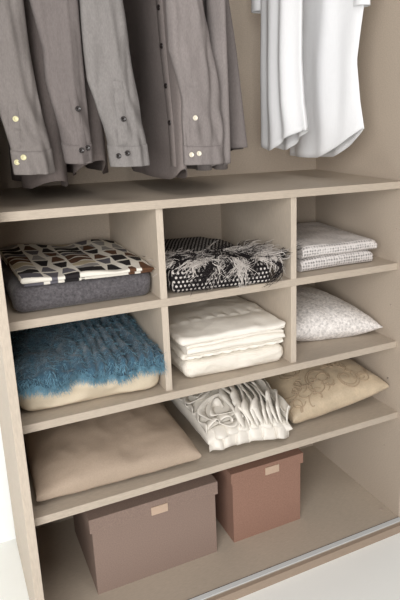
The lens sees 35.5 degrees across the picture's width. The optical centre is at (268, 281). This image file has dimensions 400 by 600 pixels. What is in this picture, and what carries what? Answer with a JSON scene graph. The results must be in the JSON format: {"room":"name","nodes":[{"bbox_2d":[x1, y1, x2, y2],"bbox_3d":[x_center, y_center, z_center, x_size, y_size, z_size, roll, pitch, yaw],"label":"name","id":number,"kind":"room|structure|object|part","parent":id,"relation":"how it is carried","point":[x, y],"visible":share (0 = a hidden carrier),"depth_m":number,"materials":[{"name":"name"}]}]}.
{"room":"closet","nodes":[
{"label":"closet","id":0,"kind":"room"},
{"bbox_2d":[0,427,15,542],"bbox_3d":[-0.323,-0.519,1.768,7.000,2.470,0.100,-9,17,-27],"label":"wall","id":1,"kind":"structure","parent":0,"point":[7,530],"depth_m":1.78,"materials":[{"name":"white paint"}]},
{"bbox_2d":[0,533,399,599],"bbox_3d":[0.651,1.157,0.386,7.000,0.050,3.960,-9,17,-27],"label":"floor","id":2,"kind":"structure","parent":0,"point":[371,572],"depth_m":1.64,"materials":[{"name":"white"}]},
{"bbox_2d":[0,0,399,599],"bbox_3d":[-0.169,-0.253,1.549,1.037,2.070,0.517,-9,17,-27],"label":"wardrobe","id":3,"kind":"object","parent":2,"relation":"on","point":[350,467],"visible":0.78,"depth_m":1.66,"materials":[{"name":"grey laminate"}]},
{"bbox_3d":[-0.624,-0.188,1.330,0.018,2.070,0.485,-9,17,-27],"label":"panel","id":4,"kind":"part","parent":3,"relation":"part of","materials":[{"name":"grey laminate"}]},
{"bbox_2d":[0,0,67,188],"bbox_3d":[-0.516,-0.643,1.255,0.123,0.886,0.437,-6,16,-18],"label":"dress shirt","id":5,"kind":"object","parent":3,"relation":"hanging from","point":[27,115],"visible":0.94,"depth_m":1.16,"materials":[{"name":"grey fabric"}]},
{"bbox_2d":[29,0,107,175],"bbox_3d":[-0.430,-0.665,1.290,0.120,0.864,0.439,-4,16,-14],"label":"dress shirt","id":6,"kind":"object","parent":3,"relation":"hanging from","point":[58,22],"visible":0.88,"depth_m":1.17,"materials":[{"name":"grey fabric"}]},
{"bbox_2d":[0,258,149,311],"bbox_3d":[-0.479,-0.018,1.491,0.308,0.061,0.361,-9,17,-27],"label":"folded blanket","id":7,"kind":"object","parent":3,"relation":"on","point":[32,298],"visible":0.51,"depth_m":1.34,"materials":[{"name":"grey fabric"}]},
{"bbox_2d":[0,239,154,286],"bbox_3d":[-0.471,-0.055,1.478,0.296,0.025,0.384,-9,17,-27],"label":"cloth","id":8,"kind":"object","parent":7,"relation":"on","point":[32,264],"visible":1,"depth_m":1.42,"materials":[{"name":"fabric"}]},
{"bbox_2d":[18,369,159,410],"bbox_3d":[-0.477,0.187,1.535,0.332,0.094,0.390,-9,17,-27],"label":"duvet","id":9,"kind":"object","parent":3,"relation":"on","point":[80,393],"visible":0.18,"depth_m":1.38,"materials":[{"name":"beige fabric"}]},
{"bbox_2d":[10,313,168,401],"bbox_3d":[-0.468,0.148,1.509,0.324,0.105,0.422,-9,17,-27],"label":"throw","id":10,"kind":"object","parent":9,"relation":"on","point":[46,358],"visible":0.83,"depth_m":1.40,"materials":[{"name":"blue fabric"}]},
{"bbox_2d":[23,402,200,501],"bbox_3d":[-0.427,0.384,1.596,0.389,0.100,0.406,-9,17,-27],"label":"pillow","id":11,"kind":"object","parent":3,"relation":"on","point":[79,456],"visible":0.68,"depth_m":1.48,"materials":[{"name":"fabric"}]},
{"bbox_2d":[79,0,186,178],"bbox_3d":[-0.277,-0.673,1.346,0.180,0.881,0.466,-1,15,-3],"label":"dress shirt","id":12,"kind":"object","parent":3,"relation":"hanging from","point":[132,81],"visible":0.93,"depth_m":1.26,"materials":[{"name":"grey fabric"}]},
{"bbox_2d":[73,474,217,594],"bbox_3d":[-0.355,0.631,1.731,0.340,0.223,0.298,-9,17,-27],"label":"storage box","id":13,"kind":"object","parent":3,"relation":"on","point":[124,542],"visible":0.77,"depth_m":1.60,"materials":[{"name":"brown cardboard"}]},
{"bbox_3d":[-0.357,0.541,1.708,0.340,0.038,0.295,-9,17,-27],"label":"lid","id":14,"kind":"part","parent":13,"relation":"part of","materials":[{"name":"brown cardboard"}]},
{"bbox_3d":[-0.290,-0.321,1.762,1.000,2.050,0.008,-9,17,-27],"label":"panel","id":15,"kind":"part","parent":3,"relation":"part of","materials":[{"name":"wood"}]},
{"bbox_2d":[165,0,230,170],"bbox_3d":[-0.189,-0.699,1.408,0.132,0.865,0.450,-4,16,-13],"label":"dress shirt","id":16,"kind":"object","parent":3,"relation":"hanging from","point":[196,29],"visible":0.89,"depth_m":1.29,"materials":[{"name":"grey fabric"}]},
{"bbox_2d":[0,169,399,221],"bbox_3d":[-0.185,-0.238,1.585,1.000,0.019,0.430,-9,17,-27],"label":"shelf","id":17,"kind":"object","parent":3,"relation":"attached to","point":[135,192],"depth_m":1.51,"materials":[{"name":"beige laminate"}]},
{"bbox_2d":[4,256,396,330],"bbox_3d":[-0.186,-0.023,1.649,1.000,0.019,0.419,-9,17,-27],"label":"shelf","id":18,"kind":"object","parent":3,"relation":"attached to","point":[153,299],"depth_m":1.41,"materials":[{"name":"beige laminate"}]},
{"bbox_2d":[19,330,395,433],"bbox_3d":[-0.181,0.195,1.704,1.000,0.019,0.430,-9,17,-27],"label":"shelf","id":19,"kind":"object","parent":3,"relation":"attached to","point":[309,354],"depth_m":1.51,"materials":[{"name":"beige laminate"}]},
{"bbox_2d":[25,396,397,525],"bbox_3d":[-0.174,0.401,1.752,1.000,0.019,0.450,-9,17,-27],"label":"shelf","id":20,"kind":"object","parent":3,"relation":"attached to","point":[372,410],"depth_m":1.58,"materials":[{"name":"beige laminate"}]},
{"bbox_3d":[-0.159,0.732,1.822,1.000,0.024,0.496,-9,17,-27],"label":"panel","id":21,"kind":"part","parent":3,"relation":"part of","materials":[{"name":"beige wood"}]},
{"bbox_2d":[144,237,302,293],"bbox_3d":[-0.149,-0.077,1.597,0.400,0.112,0.402,-7,17,-23],"label":"fringed throw","id":22,"kind":"object","parent":3,"relation":"on","point":[192,263],"visible":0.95,"depth_m":1.46,"materials":[{"name":"black fabric"}]},
{"bbox_2d":[170,343,282,377],"bbox_3d":[-0.159,0.160,1.687,0.293,0.057,0.357,-9,17,-27],"label":"quilt","id":23,"kind":"object","parent":3,"relation":"on","point":[238,359],"visible":0.33,"depth_m":1.54,"materials":[{"name":"white fabric"}]},
{"bbox_2d":[170,338,282,359],"bbox_3d":[-0.160,0.129,1.677,0.284,0.019,0.353,-9,17,-27],"label":"sheet","id":24,"kind":"object","parent":23,"relation":"on","point":[174,347],"visible":0.24,"depth_m":1.53,"materials":[{"name":"white fabric"}]},
{"bbox_2d":[168,295,285,354],"bbox_3d":[-0.165,0.096,1.670,0.293,0.052,0.368,-9,17,-27],"label":"bedspread","id":25,"kind":"object","parent":24,"relation":"on","point":[224,322],"visible":0.87,"depth_m":1.56,"materials":[{"name":"beige fabric"}]},
{"bbox_2d":[171,378,292,451],"bbox_3d":[-0.117,0.329,1.714,0.276,0.138,0.348,-9,17,-27],"label":"cushion","id":26,"kind":"object","parent":3,"relation":"on","point":[246,412],"visible":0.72,"depth_m":1.62,"materials":[{"name":"white fabric"}]},
{"bbox_2d":[225,0,247,150],"bbox_3d":[-0.154,-0.718,1.462,0.069,0.859,0.391,-9,17,-27],"label":"dress shirt","id":27,"kind":"object","parent":3,"relation":"hanging from","point":[238,139],"visible":0.18,"depth_m":1.39,"materials":[{"name":"grey fabric"}]},
{"bbox_2d":[212,448,302,542],"bbox_3d":[-0.067,0.585,1.886,0.230,0.223,0.288,-9,17,-27],"label":"storage box","id":28,"kind":"object","parent":3,"relation":"on","point":[255,497],"visible":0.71,"depth_m":1.77,"materials":[{"name":"cardboard"}]},
{"bbox_3d":[-0.069,0.493,1.862,0.230,0.032,0.285,-9,17,-27],"label":"lid","id":29,"kind":"part","parent":28,"relation":"part of","materials":[{"name":"cardboard"}]},
{"bbox_2d":[251,0,307,150],"bbox_3d":[0.023,-0.751,1.534,0.062,0.836,0.256,-9,17,-27],"label":"shirt","id":30,"kind":"object","parent":3,"relation":"hanging from","point":[284,121],"visible":1,"depth_m":1.54,"materials":[{"name":"fabric"}]},
{"bbox_3d":[-0.038,0.790,1.606,1.000,0.025,0.012,-9,17,-27],"label":"trim","id":31,"kind":"part","parent":3,"relation":"part of","materials":[{"name":"silver metal"}]},
{"bbox_2d":[265,358,388,422],"bbox_3d":[0.125,0.290,1.884,0.304,0.117,0.377,-9,17,-27],"label":"cushion","id":32,"kind":"object","parent":3,"relation":"on","point":[316,391],"visible":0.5,"depth_m":1.77,"materials":[{"name":"beige fabric"}]},
{"bbox_2d":[290,0,369,157],"bbox_3d":[0.146,-0.758,1.603,0.062,0.862,0.340,-9,17,-27],"label":"shirt","id":33,"kind":"object","parent":3,"relation":"hanging from","point":[331,29],"visible":0.74,"depth_m":1.60,"materials":[{"name":"fabric"}]},
{"bbox_2d":[296,250,372,271],"bbox_3d":[0.126,-0.094,1.786,0.262,0.038,0.316,-9,17,-27],"label":"folded towel","id":34,"kind":"object","parent":3,"relation":"on","point":[319,262],"visible":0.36,"depth_m":1.64,"materials":[{"name":"white fabric"}]},
{"bbox_2d":[296,222,376,258],"bbox_3d":[0.131,-0.127,1.776,0.273,0.036,0.321,-9,17,-27],"label":"folded towel","id":35,"kind":"object","parent":34,"relation":"on","point":[317,238],"visible":0.76,"depth_m":1.67,"materials":[{"name":"white fabric"}]},
{"bbox_2d":[296,286,381,340],"bbox_3d":[0.111,0.085,1.859,0.304,0.104,0.355,-9,17,-27],"label":"cushion","id":36,"kind":"object","parent":3,"relation":"on","point":[320,315],"visible":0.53,"depth_m":1.76,"materials":[{"name":"white fabric"}]},
{"bbox_3d":[0.272,-0.326,1.795,0.018,2.070,0.485,-9,17,-27],"label":"panel","id":37,"kind":"part","parent":3,"relation":"part of","materials":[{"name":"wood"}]}
]}

